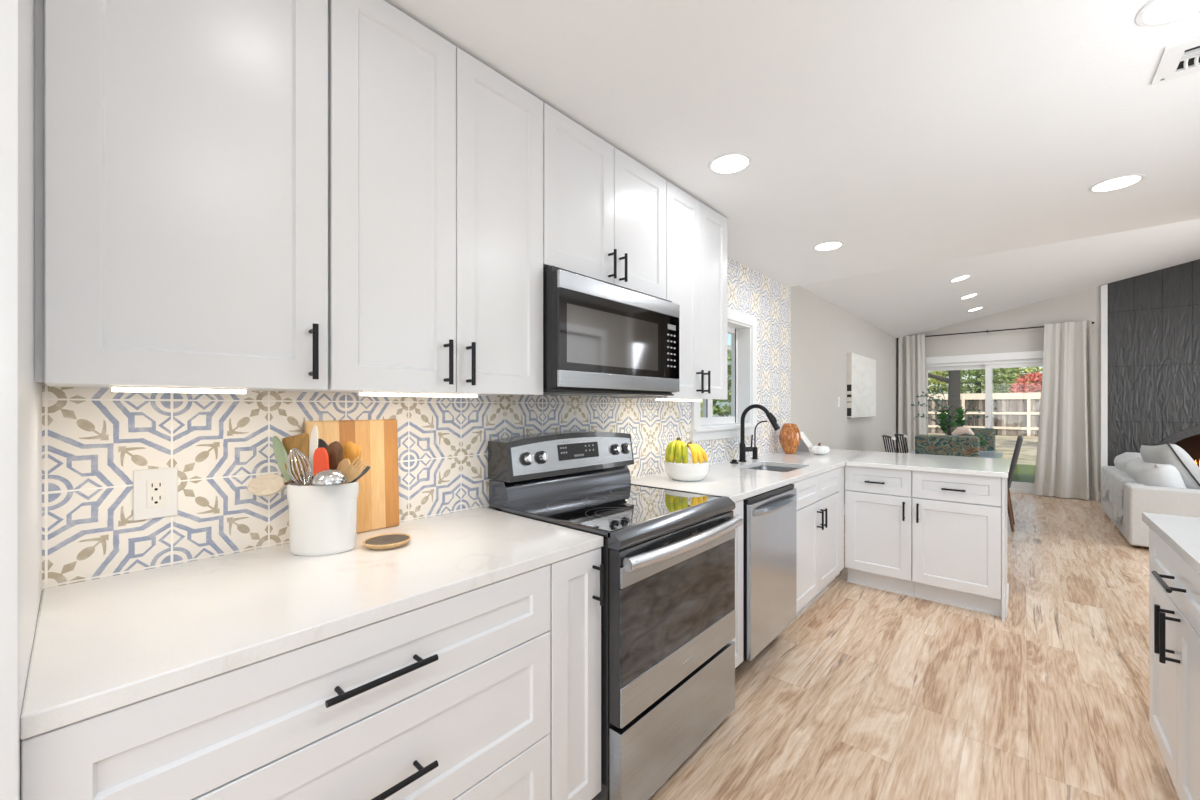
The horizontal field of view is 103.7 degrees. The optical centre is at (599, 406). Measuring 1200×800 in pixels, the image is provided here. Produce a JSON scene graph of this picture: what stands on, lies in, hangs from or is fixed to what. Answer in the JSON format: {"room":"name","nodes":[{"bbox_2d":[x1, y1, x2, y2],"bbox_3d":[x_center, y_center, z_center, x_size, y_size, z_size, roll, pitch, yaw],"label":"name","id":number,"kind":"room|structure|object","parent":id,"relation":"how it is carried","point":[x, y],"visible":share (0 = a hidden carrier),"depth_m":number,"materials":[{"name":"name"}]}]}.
{"room":"kitchen","nodes":[
{"label":"kitchen","id":0,"kind":"room"},
{"bbox_2d":[42,256,897,589],"bbox_3d":[1.051,-0.005,3.657,0.151,2.600,12.050,0,0,42],"label":"wall","id":1,"kind":"structure","parent":0,"point":[94,440],"depth_m":1.46,"materials":[{"name":"tile"}]},
{"bbox_2d":[133,467,177,520],"bbox_3d":[-1.085,0.212,1.152,0.009,0.121,0.080,0,0,42],"label":"wall outlet","id":2,"kind":"object","parent":1,"relation":"attached to","point":[155,491],"visible":1,"depth_m":1.15,"materials":[{"name":"white plastic"}]},
{"bbox_2d":[147,479,164,507],"bbox_3d":[-1.083,0.212,1.150,0.002,0.068,0.033,0,0,42],"label":"receptacle","id":3,"kind":"object","parent":2,"relation":"attached to","point":[155,487],"depth_m":1.15,"materials":[{"name":"beige plastic"}]},
{"bbox_2d":[34,0,327,391],"bbox_3d":[-0.917,-0.556,1.068,0.366,1.031,0.458,0,0,42],"label":"upper cabinet","id":4,"kind":"object","parent":1,"relation":"attached to","point":[181,146],"visible":1,"depth_m":0.95,"materials":[{"name":"white paint"}]},
{"bbox_2d":[109,385,248,393],"bbox_3d":[-0.881,-0.036,0.999,0.030,0.013,0.220,0,0,42],"label":"strip light","id":5,"kind":"object","parent":4,"relation":"attached to","point":[115,388],"visible":0.98,"depth_m":0.98,"materials":[{"name":"white plastic"}]},
{"bbox_2d":[290,0,542,395],"bbox_3d":[-0.532,-0.556,1.497,0.366,1.031,0.685,0,0,42],"label":"upper cabinet","id":6,"kind":"object","parent":1,"relation":"attached to","point":[435,156],"visible":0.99,"depth_m":1.34,"materials":[{"name":"white paint"}]},
{"bbox_2d":[357,391,478,397],"bbox_3d":[-0.523,-0.036,1.398,0.030,0.013,0.363,0,0,42],"label":"strip light","id":7,"kind":"object","parent":6,"relation":"attached to","point":[361,393],"visible":0.97,"depth_m":1.37,"materials":[{"name":"white plastic"}]},
{"bbox_2d":[359,393,476,397],"bbox_3d":[-0.523,-0.033,1.398,0.026,0.008,0.355,0,0,42],"label":"diffuser","id":8,"kind":"object","parent":7,"relation":"attached to","point":[361,394],"depth_m":1.39,"materials":[{"name":"white plastic"}]},
{"bbox_2d":[543,102,665,299],"bbox_3d":[-0.047,-0.787,2.039,0.366,0.569,0.765,0,0,42],"label":"upper cabinet","id":9,"kind":"object","parent":1,"relation":"attached to","point":[604,211],"visible":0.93,"depth_m":1.88,"materials":[{"name":"white paint"}]},
{"bbox_2d":[543,266,679,396],"bbox_3d":[-0.035,-0.270,2.024,0.404,0.442,0.756,0,0,42],"label":"microwave","id":10,"kind":"object","parent":9,"relation":"attached to","point":[601,338],"visible":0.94,"depth_m":1.79,"materials":[{"name":"silver plastic"}]},
{"bbox_2d":[614,180,726,399],"bbox_3d":[0.416,-0.556,2.556,0.366,1.031,0.620,0,0,42],"label":"upper cabinet","id":11,"kind":"object","parent":1,"relation":"attached to","point":[696,234],"visible":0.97,"depth_m":2.45,"materials":[{"name":"white paint"}]},
{"bbox_2d":[655,398,702,400],"bbox_3d":[0.416,-0.036,2.447,0.030,0.013,0.408,0,0,42],"label":"strip light","id":12,"kind":"object","parent":11,"relation":"attached to","point":[657,399],"visible":0.95,"depth_m":2.39,"materials":[{"name":"white plastic"}]},
{"bbox_2d":[656,399,701,400],"bbox_3d":[0.416,-0.033,2.447,0.026,0.008,0.400,0,0,42],"label":"diffuser","id":13,"kind":"object","parent":12,"relation":"attached to","point":[656,399],"depth_m":2.41,"materials":[{"name":"white plastic"}]},
{"bbox_2d":[690,307,759,441],"bbox_3d":[0.869,-0.240,3.413,0.185,0.930,0.985,0,0,42],"label":"window","id":14,"kind":"structure","parent":1,"relation":"in","point":[742,327],"depth_m":3.67,"materials":[{"name":"white paint"}]},
{"bbox_2d":[847,352,875,417],"bbox_3d":[3.452,-0.258,6.201,0.051,0.795,1.275,0,0,42],"label":"canvas painting","id":15,"kind":"object","parent":1,"relation":"attached to","point":[861,370],"visible":1,"depth_m":6.02},
{"bbox_2d":[384,0,1199,286],"bbox_3d":[0.298,-1.132,0.794,2.870,0.100,7.080,0,0,42],"label":"ceiling","id":16,"kind":"structure","parent":0,"point":[900,133],"depth_m":1.70,"materials":[{"name":"paint"}]},
{"bbox_2d":[708,152,751,174],"bbox_3d":[0.578,-1.080,2.100,0.190,0.004,0.190,0,0,42],"label":"recessed light","id":17,"kind":"object","parent":16,"relation":"in","point":[732,162],"visible":1,"depth_m":2.09,"materials":[{"name":"white paint"}]},
{"bbox_2d":[712,155,747,172],"bbox_3d":[0.578,-1.080,2.100,0.158,0.003,0.158,0,0,42],"label":"diffuser","id":18,"kind":"object","parent":17,"relation":"attached to","point":[721,163],"depth_m":2.09,"materials":[{"name":"white plastic"}]},
{"bbox_2d":[813,241,843,250],"bbox_3d":[1.536,-1.080,3.175,0.190,0.004,0.190,0,0,42],"label":"recessed light","id":19,"kind":"object","parent":16,"relation":"in","point":[830,245],"visible":1,"depth_m":3.16,"materials":[{"name":"white paint"}]},
{"bbox_2d":[815,242,840,249],"bbox_3d":[1.536,-1.080,3.175,0.158,0.003,0.158,0,0,42],"label":"diffuser","id":20,"kind":"object","parent":19,"relation":"attached to","point":[825,245],"depth_m":3.18,"materials":[{"name":"white plastic"}]},
{"bbox_2d":[1088,174,1145,192],"bbox_3d":[2.500,-1.080,2.285,0.190,0.004,0.190,0,0,42],"label":"recessed light","id":21,"kind":"object","parent":16,"relation":"in","point":[1119,182],"visible":1,"depth_m":2.28,"materials":[{"name":"white paint"}]},
{"bbox_2d":[1092,176,1140,190],"bbox_3d":[2.500,-1.080,2.285,0.158,0.003,0.158,0,0,42],"label":"diffuser","id":22,"kind":"object","parent":21,"relation":"attached to","point":[1119,182],"depth_m":2.28,"materials":[{"name":"white plastic"}]},
{"bbox_2d":[1134,0,1199,26],"bbox_3d":[1.558,-1.080,1.249,0.190,0.004,0.190,0,0,42],"label":"recessed light","id":23,"kind":"object","parent":16,"relation":"in","point":[1154,13],"visible":1,"depth_m":1.29,"materials":[{"name":"white paint"}]},
{"bbox_2d":[1151,36,1199,85],"bbox_3d":[1.914,-1.076,1.374,0.377,0.012,0.216,0,0,42],"label":"ceiling vent","id":24,"kind":"object","parent":16,"relation":"in","point":[1180,59],"visible":1,"depth_m":1.47,"materials":[{"name":"white paint"}]},
{"bbox_2d":[648,492,1179,799],"bbox_3d":[3.137,1.355,1.768,5.800,0.120,12.320,0,0,42],"label":"floor","id":25,"kind":"structure","parent":0,"point":[870,693],"depth_m":2.14,"materials":[{"name":"brown wood"}]},
{"bbox_2d":[0,0,41,799],"bbox_3d":[-1.168,0.110,0.546,0.692,2.370,0.654,0,0,42],"label":"wall","id":26,"kind":"structure","parent":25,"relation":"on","point":[20,396],"depth_m":0.58,"materials":[{"name":"white paint"}]},
{"bbox_2d":[21,564,549,799],"bbox_3d":[-0.644,0.861,1.128,0.640,0.868,0.911,0,0,42],"label":"base cabinet","id":27,"kind":"object","parent":25,"relation":"on","point":[449,698],"visible":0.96,"depth_m":0.91,"materials":[{"name":"white paint"}]},
{"bbox_2d":[20,507,603,739],"bbox_3d":[-0.598,0.410,1.227,0.632,0.030,1.121,0,0,42],"label":"countertop","id":28,"kind":"structure","parent":27,"relation":"on","point":[102,645],"depth_m":0.94,"materials":[{"name":"white stone"}]},
{"bbox_2d":[286,480,358,555],"bbox_3d":[-0.758,0.301,1.293,0.177,0.187,0.118,0,0,-5],"label":"utensil crock","id":29,"kind":"object","parent":28,"relation":"on","point":[323,518],"visible":0.91,"depth_m":1.25,"materials":[{"name":"white ceramic"}]},
{"bbox_2d":[248,474,301,495],"bbox_3d":[-0.846,0.261,1.284,0.212,0.153,0.036,0,0,-5],"label":"wooden spoon","id":30,"kind":"object","parent":29,"relation":"in","point":[267,484],"visible":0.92,"depth_m":1.27,"materials":[{"name":"brown wood"}]},
{"bbox_2d":[272,436,292,481],"bbox_3d":[-0.835,0.222,1.304,0.161,0.281,0.029,0,0,5],"label":"spoon","id":31,"kind":"object","parent":29,"relation":"in","point":[281,456],"visible":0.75,"depth_m":1.31,"materials":[{"name":"green plastic"}]},
{"bbox_2d":[282,433,308,485],"bbox_3d":[-0.832,0.218,1.322,0.139,0.287,0.042,0,0,13],"label":"turner","id":32,"kind":"object","parent":29,"relation":"in","point":[300,442],"visible":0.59,"depth_m":1.33,"materials":[{"name":"brown wood"}]},
{"bbox_2d":[287,448,311,485],"bbox_3d":[-0.807,0.236,1.269,0.058,0.249,0.055,0,0,10],"label":"whisk","id":33,"kind":"object","parent":29,"relation":"in","point":[307,480],"visible":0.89,"depth_m":1.26,"materials":[{"name":"silver metal"}]},
{"bbox_2d":[309,425,318,485],"bbox_3d":[-0.788,0.207,1.308,0.040,0.308,0.012,0,0,5],"label":"spatula","id":34,"kind":"object","parent":29,"relation":"in","point":[314,434],"visible":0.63,"depth_m":1.31,"materials":[{"name":"beige plastic"}]},
{"bbox_2d":[313,447,328,485],"bbox_3d":[-0.751,0.235,1.282,0.039,0.250,0.033,0,0,2],"label":"spatula","id":35,"kind":"object","parent":29,"relation":"in","point":[320,457],"visible":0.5,"depth_m":1.27,"materials":[{"name":"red plastic"}]},
{"bbox_2d":[318,439,327,484],"bbox_3d":[-0.786,0.226,1.334,0.067,0.269,0.023,0,0,13],"label":"spoon","id":36,"kind":"object","parent":29,"relation":"in","point":[321,443],"visible":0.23,"depth_m":1.34,"materials":[{"name":"grey plastic"}]},
{"bbox_2d":[312,469,347,484],"bbox_3d":[-0.705,0.261,1.238,0.082,0.197,0.095,0,0,-2],"label":"ladle","id":37,"kind":"object","parent":29,"relation":"in","point":[327,476],"visible":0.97,"depth_m":1.21,"materials":[{"name":"silver metal"}]},
{"bbox_2d":[325,441,342,484],"bbox_3d":[-0.743,0.228,1.306,0.058,0.264,0.018,0,0,-6],"label":"spoon","id":38,"kind":"object","parent":29,"relation":"in","point":[334,450],"visible":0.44,"depth_m":1.30,"materials":[{"name":"brown wood"}]},
{"bbox_2d":[336,459,349,484],"bbox_3d":[-0.720,0.252,1.303,0.061,0.217,0.015,0,0,8],"label":"spoon","id":39,"kind":"object","parent":29,"relation":"in","point":[344,463],"visible":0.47,"depth_m":1.30,"materials":[{"name":"brown wood"}]},
{"bbox_2d":[335,441,361,484],"bbox_3d":[-0.727,0.230,1.345,0.088,0.261,0.032,0,0,-21],"label":"spoon","id":40,"kind":"object","parent":29,"relation":"in","point":[351,451],"visible":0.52,"depth_m":1.34,"materials":[{"name":"brown wood"}]},
{"bbox_2d":[341,457,367,483],"bbox_3d":[-0.693,0.249,1.288,0.121,0.225,0.024,0,0,15],"label":"serving fork","id":41,"kind":"object","parent":29,"relation":"in","point":[351,472],"visible":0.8,"depth_m":1.28,"materials":[{"name":"brown wood"}]},
{"bbox_2d":[350,466,370,482],"bbox_3d":[-0.695,0.262,1.310,0.109,0.198,0.024,0,0,0],"label":"spatula","id":42,"kind":"object","parent":29,"relation":"in","point":[367,468],"visible":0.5,"depth_m":1.31,"materials":[{"name":"grey plastic"}]},
{"bbox_2d":[304,419,399,532],"bbox_3d":[-0.767,0.218,1.475,0.041,0.352,0.270,0,0,42],"label":"cutting board","id":43,"kind":"object","parent":28,"relation":"on","point":[378,497],"visible":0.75,"depth_m":1.51,"materials":[{"name":"brown wood"}]},
{"bbox_2d":[362,533,411,549],"bbox_3d":[-0.606,0.386,1.344,0.125,0.018,0.128,0,0,42],"label":"spoon rest","id":44,"kind":"object","parent":28,"relation":"on","point":[391,540],"visible":1,"depth_m":1.33,"materials":[{"name":"brown wood"}]},
{"bbox_2d":[549,547,603,799],"bbox_3d":[-0.271,0.861,1.545,0.640,0.868,0.204,0,0,42],"label":"base cabinet","id":45,"kind":"object","parent":25,"relation":"on","point":[576,582],"visible":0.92,"depth_m":1.36,"materials":[{"name":"white paint"}]},
{"bbox_2d":[488,431,742,799],"bbox_3d":[0.084,0.704,1.884,0.736,1.182,0.755,0,0,42],"label":"range","id":46,"kind":"object","parent":25,"relation":"on","point":[668,555],"visible":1,"depth_m":1.67,"materials":[{"name":"silver metal"}]},
{"bbox_2d":[501,484,734,550],"bbox_3d":[0.094,0.404,1.875,0.584,0.050,0.755,0,0,42],"label":"cooktop","id":47,"kind":"object","parent":46,"relation":"in","point":[629,517],"depth_m":1.75,"materials":[{"name":"black glass"}]},
{"bbox_2d":[731,500,742,667],"bbox_3d":[0.368,0.861,2.288,0.600,0.868,0.205,0,0,42],"label":"base cabinet","id":48,"kind":"object","parent":25,"relation":"on","point":[738,511],"visible":0.18,"depth_m":2.12,"materials":[{"name":"white paint"}]},
{"bbox_2d":[631,449,862,502],"bbox_3d":[1.241,0.410,3.280,0.632,0.030,2.857,0,0,42],"label":"countertop","id":49,"kind":"structure","parent":48,"relation":"on","point":[737,482],"depth_m":2.70,"materials":[{"name":"white stone"}]},
{"bbox_2d":[664,459,709,480],"bbox_3d":[0.473,0.345,2.563,0.244,0.099,0.244,0,0,42],"label":"bowl","id":50,"kind":"object","parent":49,"relation":"on","point":[681,471],"visible":0.85,"depth_m":2.47,"materials":[{"name":"white ceramic"}]},
{"bbox_2d":[665,437,687,463],"bbox_3d":[0.409,0.256,2.514,0.095,0.180,0.122,0,0,-18],"label":"banana bunch","id":51,"kind":"object","parent":50,"relation":"in","point":[676,450],"visible":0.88,"depth_m":2.49,"materials":[{"name":"yellow food"}]},
{"bbox_2d":[687,442,706,463],"bbox_3d":[0.530,0.263,2.535,0.114,0.144,0.110,0,0,-5],"label":"banana bunch","id":52,"kind":"object","parent":50,"relation":"in","point":[698,453],"visible":0.95,"depth_m":2.50,"materials":[{"name":"yellow food"}]},
{"bbox_2d":[730,459,738,463],"bbox_3d":[0.936,0.382,3.290,0.062,0.025,0.062,0,0,42],"label":"switch","id":53,"kind":"object","parent":49,"relation":"on","point":[734,461],"visible":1,"depth_m":3.27,"materials":[{"name":"black metal"}]},
{"bbox_2d":[739,404,779,461],"bbox_3d":[1.131,0.189,3.337,0.283,0.412,0.118,0,0,42],"label":"kitchen faucet","id":54,"kind":"object","parent":49,"relation":"on","point":[743,449],"visible":1,"depth_m":3.37,"materials":[{"name":"black metal"}]},
{"bbox_2d":[752,421,767,458],"bbox_3d":[1.196,0.250,3.534,0.119,0.290,0.048,0,0,42],"label":"filter faucet","id":55,"kind":"object","parent":49,"relation":"on","point":[755,449],"visible":1,"depth_m":3.55,"materials":[{"name":"black metal"}]},
{"bbox_2d":[748,466,798,471],"bbox_3d":[1.149,0.499,3.126,0.369,0.146,0.494,0,0,42],"label":"sink","id":56,"kind":"object","parent":49,"relation":"in","point":[768,468],"visible":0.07,"depth_m":3.34,"materials":[{"name":"silver metal"}]},
{"bbox_2d":[779,423,800,453],"bbox_3d":[1.597,0.269,3.967,0.174,0.252,0.174,0,0,42],"label":"vase","id":57,"kind":"object","parent":49,"relation":"on","point":[789,434],"visible":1,"depth_m":3.91,"materials":[{"name":"orange glass"}]},
{"bbox_2d":[797,432,811,451],"bbox_3d":[1.793,0.310,4.167,0.195,0.170,0.128,0,0,42],"label":"tablet stand","id":58,"kind":"object","parent":49,"relation":"on","point":[804,445],"visible":0.39,"depth_m":4.12,"materials":[{"name":"white plastic"}]},
{"bbox_2d":[808,443,829,454],"bbox_3d":[1.806,0.346,3.886,0.158,0.098,0.158,0,0,42],"label":"pumpkin","id":59,"kind":"object","parent":49,"relation":"on","point":[819,449],"visible":1,"depth_m":3.83,"materials":[{"name":"white ceramic"}]},
{"bbox_2d":[735,484,795,668],"bbox_3d":[0.668,0.862,2.570,0.651,0.866,0.593,0,0,42],"label":"dishwasher","id":60,"kind":"object","parent":25,"relation":"on","point":[769,518],"visible":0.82,"depth_m":2.30,"materials":[{"name":"silver metal"}]},
{"bbox_2d":[779,468,839,634],"bbox_3d":[1.167,0.862,3.150,0.640,0.866,0.915,0,0,42],"label":"base cabinet","id":61,"kind":"object","parent":25,"relation":"on","point":[818,496],"visible":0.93,"depth_m":2.94,"materials":[{"name":"white paint"}]},
{"bbox_2d":[827,466,843,585],"bbox_3d":[1.714,0.861,3.433,0.098,0.868,0.232,0,0,42],"label":"cabinet filler","id":62,"kind":"object","parent":25,"relation":"on","point":[841,491],"visible":0.18,"depth_m":3.39,"materials":[{"name":"white paint"}]},
{"bbox_2d":[845,466,913,596],"bbox_3d":[2.122,0.861,3.505,0.413,0.868,0.660,0,0,42],"label":"base cabinet","id":63,"kind":"object","parent":25,"relation":"on","point":[878,501],"visible":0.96,"depth_m":3.29,"materials":[{"name":"white paint"}]},
{"bbox_2d":[881,435,895,452],"bbox_3d":[3.609,0.817,5.474,0.524,0.958,0.493,0,0,18],"label":"spindle chair","id":64,"kind":"object","parent":25,"relation":"on","point":[883,436],"visible":0.27,"depth_m":5.54,"materials":[{"name":"black wood"}]},
{"bbox_2d":[893,433,907,452],"bbox_3d":[3.973,0.817,5.820,0.524,0.958,0.493,0,0,18],"label":"spindle chair","id":65,"kind":"object","parent":25,"relation":"on","point":[895,434],"visible":0.27,"depth_m":5.88,"materials":[{"name":"black wood"}]},
{"bbox_2d":[915,434,979,456],"bbox_3d":[3.503,0.786,4.731,0.500,1.020,0.618,0,0,42],"label":"dining chair","id":66,"kind":"object","parent":25,"relation":"on","point":[948,445],"visible":0.23,"depth_m":4.50,"materials":[{"name":"fabric"}]},
{"bbox_2d":[908,450,1003,458],"bbox_3d":[3.927,0.912,5.249,0.830,0.765,1.500,0,0,42],"label":"dining table","id":67,"kind":"object","parent":25,"relation":"on","point":[984,454],"visible":0.2,"depth_m":5.21,"materials":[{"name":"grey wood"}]},
{"bbox_2d":[911,385,987,445],"bbox_3d":[3.942,0.141,5.298,0.647,0.777,0.579,0,0,5],"label":"centerpiece plant","id":68,"kind":"object","parent":67,"relation":"on","point":[959,430],"visible":0.67,"depth_m":5.30,"materials":[{"name":"green plant"}]},
{"bbox_2d":[912,471,1008,621],"bbox_3d":[2.457,0.861,3.208,0.479,0.868,0.663,0,0,42],"label":"base cabinet","id":69,"kind":"object","parent":25,"relation":"on","point":[959,521],"visible":0.95,"depth_m":2.99,"materials":[{"name":"white paint"}]},
{"bbox_2d":[846,451,1010,477],"bbox_3d":[2.387,0.410,3.504,0.992,0.030,0.994,0,0,42],"label":"countertop","id":70,"kind":"structure","parent":69,"relation":"on","point":[977,466],"depth_m":3.29,"materials":[{"name":"white stone"}]},
{"bbox_2d":[947,427,994,450],"bbox_3d":[4.685,0.786,5.991,0.500,1.020,0.618,0,0,42],"label":"dining chair","id":71,"kind":"object","parent":25,"relation":"on","point":[988,434],"visible":0.11,"depth_m":6.04,"materials":[{"name":"fabric"}]},
{"bbox_2d":[1007,436,1022,531],"bbox_3d":[4.262,0.808,5.177,0.567,0.977,0.460,0,0,42],"label":"chair","id":72,"kind":"object","parent":25,"relation":"on","point":[1019,441],"visible":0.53,"depth_m":4.88,"materials":[{"name":"grey wood"}]},
{"bbox_2d":[1101,451,1199,548],"bbox_3d":[5.909,0.913,4.742,1.020,0.763,2.090,0,0,42],"label":"sofa","id":73,"kind":"object","parent":25,"relation":"on","point":[1160,488],"visible":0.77,"depth_m":4.29,"materials":[{"name":"fabric"}]},
{"bbox_2d":[1101,467,1137,526],"bbox_3d":[5.529,0.951,5.023,0.202,0.509,1.340,0,0,42],"label":"throw blanket","id":74,"kind":"object","parent":73,"relation":"on","point":[1112,483],"visible":0.85,"depth_m":4.79,"materials":[{"name":"white fabric"}]},
{"bbox_2d":[1114,451,1141,471],"bbox_3d":[5.986,0.715,5.240,0.337,0.365,0.875,0,0,42],"label":"cushion","id":75,"kind":"object","parent":73,"relation":"on","point":[1120,461],"depth_m":5.24,"materials":[{"name":"fabric"}]},
{"bbox_2d":[1126,458,1186,488],"bbox_3d":[5.422,0.715,4.611,0.337,0.365,0.875,0,0,42],"label":"cushion","id":76,"kind":"object","parent":73,"relation":"on","point":[1146,474],"depth_m":4.36,"materials":[{"name":"fabric"}]},
{"bbox_2d":[1140,442,1199,489],"bbox_3d":[5.448,0.580,4.490,0.363,0.506,0.520,0,0,42],"label":"throw pillow","id":77,"kind":"object","parent":73,"relation":"on","point":[1164,453],"visible":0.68,"depth_m":4.33,"materials":[{"name":"grey fabric"}]},
{"bbox_2d":[1149,527,1199,799],"bbox_3d":[1.958,0.861,1.230,0.660,0.868,0.845,0,0,42],"label":"base cabinet","id":78,"kind":"object","parent":25,"relation":"on","point":[1174,585],"visible":0.98,"depth_m":1.42,"materials":[{"name":"white paint"}]},
{"bbox_3d":[1.395,0.861,0.602,0.660,0.868,0.838,0,0,42],"label":"cabinet","id":79,"kind":"object","parent":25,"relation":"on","visible":0},
{"bbox_2d":[1142,512,1199,574],"bbox_3d":[1.700,0.410,0.905,0.660,0.030,1.717,0,0,42],"label":"countertop","id":80,"kind":"structure","parent":79,"relation":"on","point":[1181,533],"depth_m":1.49,"materials":[{"name":"white stone"}]},
{"bbox_2d":[799,219,1199,337],"bbox_3d":[5.509,-1.807,4.416,5.800,1.367,5.270,0,0,42],"label":"ceiling","id":81,"kind":"structure","parent":0,"point":[909,301],"depth_m":5.35,"materials":[{"name":"paint"}]},
{"bbox_2d":[950,274,970,281],"bbox_3d":[3.902,-1.388,5.110,0.186,0.043,0.190,0,0,42],"label":"recessed light","id":82,"kind":"object","parent":81,"relation":"in","point":[963,277],"visible":1,"depth_m":5.10,"materials":[{"name":"white paint"}]},
{"bbox_2d":[960,293,977,298],"bbox_3d":[4.643,-1.388,5.937,0.186,0.043,0.190,0,0,42],"label":"recessed light","id":83,"kind":"object","parent":81,"relation":"in","point":[974,294],"visible":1,"depth_m":5.93,"materials":[{"name":"white paint"}]},
{"bbox_2d":[967,307,982,311],"bbox_3d":[5.350,-1.388,6.726,0.186,0.043,0.190,0,0,42],"label":"recessed light","id":84,"kind":"object","parent":81,"relation":"in","point":[977,308],"visible":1,"depth_m":6.72,"materials":[{"name":"white paint"}]},
{"bbox_2d":[916,259,1199,499],"bbox_3d":[7.211,-0.538,6.308,5.790,3.665,0.120,0,0,42],"label":"wall","id":85,"kind":"structure","parent":0,"point":[1154,317],"depth_m":6.31,"materials":[{"name":"grey paint"}]},
{"bbox_2d":[896,322,1094,339],"bbox_3d":[5.939,-1.155,7.275,2.330,0.041,0.135,0,0,42],"label":"curtain rod","id":86,"kind":"object","parent":85,"relation":"attached to","point":[987,331],"visible":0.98,"depth_m":7.21,"materials":[{"name":"black metal"}]},
{"bbox_2d":[898,335,927,452],"bbox_3d":[5.210,0.051,7.831,0.430,2.463,0.149,0,0,42],"label":"curtain","id":87,"kind":"object","parent":86,"relation":"hanging from","point":[911,349],"visible":0.72,"depth_m":7.86,"materials":[{"name":"fabric"}]},
{"bbox_2d":[1033,320,1098,500],"bbox_3d":[6.543,0.051,6.642,0.650,2.463,0.151,0,0,42],"label":"curtain","id":88,"kind":"object","parent":86,"relation":"hanging from","point":[1066,465],"visible":1,"depth_m":6.61,"materials":[{"name":"fabric"}]},
{"bbox_2d":[926,351,1078,498],"bbox_3d":[6.043,0.240,7.335,2.000,2.110,0.130,0,0,42],"label":"door","id":89,"kind":"structure","parent":85,"relation":"in","point":[987,362],"depth_m":7.32,"materials":[{"name":"white paint"}]},
{"bbox_2d":[1101,284,1107,466],"bbox_3d":[6.916,-0.190,6.471,0.063,2.968,0.030,0,0,42],"label":"trim","id":90,"kind":"structure","parent":85,"relation":"attached to","point":[1104,288],"depth_m":6.46,"materials":[{"name":"white paint"}]},
{"bbox_2d":[1159,426,1199,467],"bbox_3d":[7.993,0.670,5.989,1.400,0.950,0.712,0,0,42],"label":"fireplace","id":91,"kind":"object","parent":85,"relation":"attached to","point":[1191,445],"visible":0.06,"depth_m":6.33,"materials":[{"name":"tile"}]},
{"label":"outside","id":92,"kind":"structure","parent":0,"visible":0},
{"bbox_2d":[928,422,1037,464],"bbox_3d":[18.688,1.460,23.250,50.000,0.170,40.425,0,0,42],"label":"ground","id":93,"kind":"structure","parent":92,"point":[1006,444],"depth_m":16.04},
{"bbox_2d":[928,371,947,406],"bbox_3d":[17.969,-0.988,27.535,3.863,4.732,2.310,0,0,42],"label":"leafy tree","id":94,"kind":"object","parent":93,"relation":"on","point":[933,381],"visible":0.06,"depth_m":26.29,"materials":[{"name":"green plant"}]},
{"bbox_2d":[928,370,959,426],"bbox_3d":[11.092,-2.227,14.353,6.526,7.206,4.675,0,0,42],"label":"leafy tree","id":95,"kind":"object","parent":93,"relation":"on","point":[953,381],"visible":0.02,"depth_m":14.04,"materials":[{"name":"green plant"}]},
{"bbox_2d":[942,368,1017,411],"bbox_3d":[20.525,-0.978,25.632,3.313,4.712,2.235,0,0,42],"label":"leafy tree","id":96,"kind":"object","parent":93,"relation":"on","point":[997,379],"visible":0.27,"depth_m":25.04,"materials":[{"name":"green plant"}]},
{"bbox_2d":[928,392,1040,435],"bbox_3d":[18.506,0.360,22.961,18.115,2.010,0.140,0,0,42],"label":"fence","id":97,"kind":"object","parent":93,"relation":"on","point":[1018,414],"visible":0.16,"depth_m":22.40,"materials":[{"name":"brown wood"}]},
{"bbox_2d":[928,367,1041,416],"bbox_3d":[23.660,-1.319,31.163,8.341,5.400,3.365,0,0,42],"label":"leafy tree","id":98,"kind":"object","parent":93,"relation":"on","point":[939,384],"visible":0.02,"depth_m":30.22,"materials":[{"name":"green plant"}]},
{"bbox_2d":[978,367,1042,392],"bbox_3d":[23.617,-1.203,26.655,3.791,5.159,2.298,0,0,42],"label":"leafy tree","id":99,"kind":"object","parent":93,"relation":"on","point":[1035,369],"visible":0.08,"depth_m":26.25,"materials":[{"name":"green plant"}]},
{"bbox_2d":[1012,464,1035,482],"bbox_3d":[8.844,1.357,9.262,6.400,0.034,3.700,0,0,42],"label":"turf","id":100,"kind":"structure","parent":93,"relation":"on","point":[1023,473],"depth_m":9.44,"materials":[{"name":"green plant"}]},
{"bbox_2d":[1008,371,1041,392],"bbox_3d":[21.523,-0.179,23.119,2.365,3.112,1.981,0,0,42],"label":"leafy tree","id":101,"kind":"object","parent":93,"relation":"on","point":[1017,387],"visible":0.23,"depth_m":23.14,"materials":[{"name":"red plant"}]},
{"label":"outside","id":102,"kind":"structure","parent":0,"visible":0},
{"bbox_3d":[-9.366,1.460,10.786,24.840,0.170,15.570,0,0,42],"label":"ground","id":103,"kind":"structure","parent":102,"visible":0},
{"bbox_2d":[701,350,730,416],"bbox_3d":[2.226,0.153,8.613,0.788,2.446,0.760,0,0,42],"label":"shrub","id":104,"kind":"object","parent":103,"relation":"on","point":[725,411],"visible":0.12,"depth_m":8.43,"materials":[{"name":"green plant"}]},
{"bbox_2d":[701,345,730,416],"bbox_3d":[-0.394,-0.340,11.764,1.700,3.430,15.400,0,0,42],"label":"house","id":105,"kind":"structure","parent":103,"relation":"on","point":[728,346],"depth_m":16.02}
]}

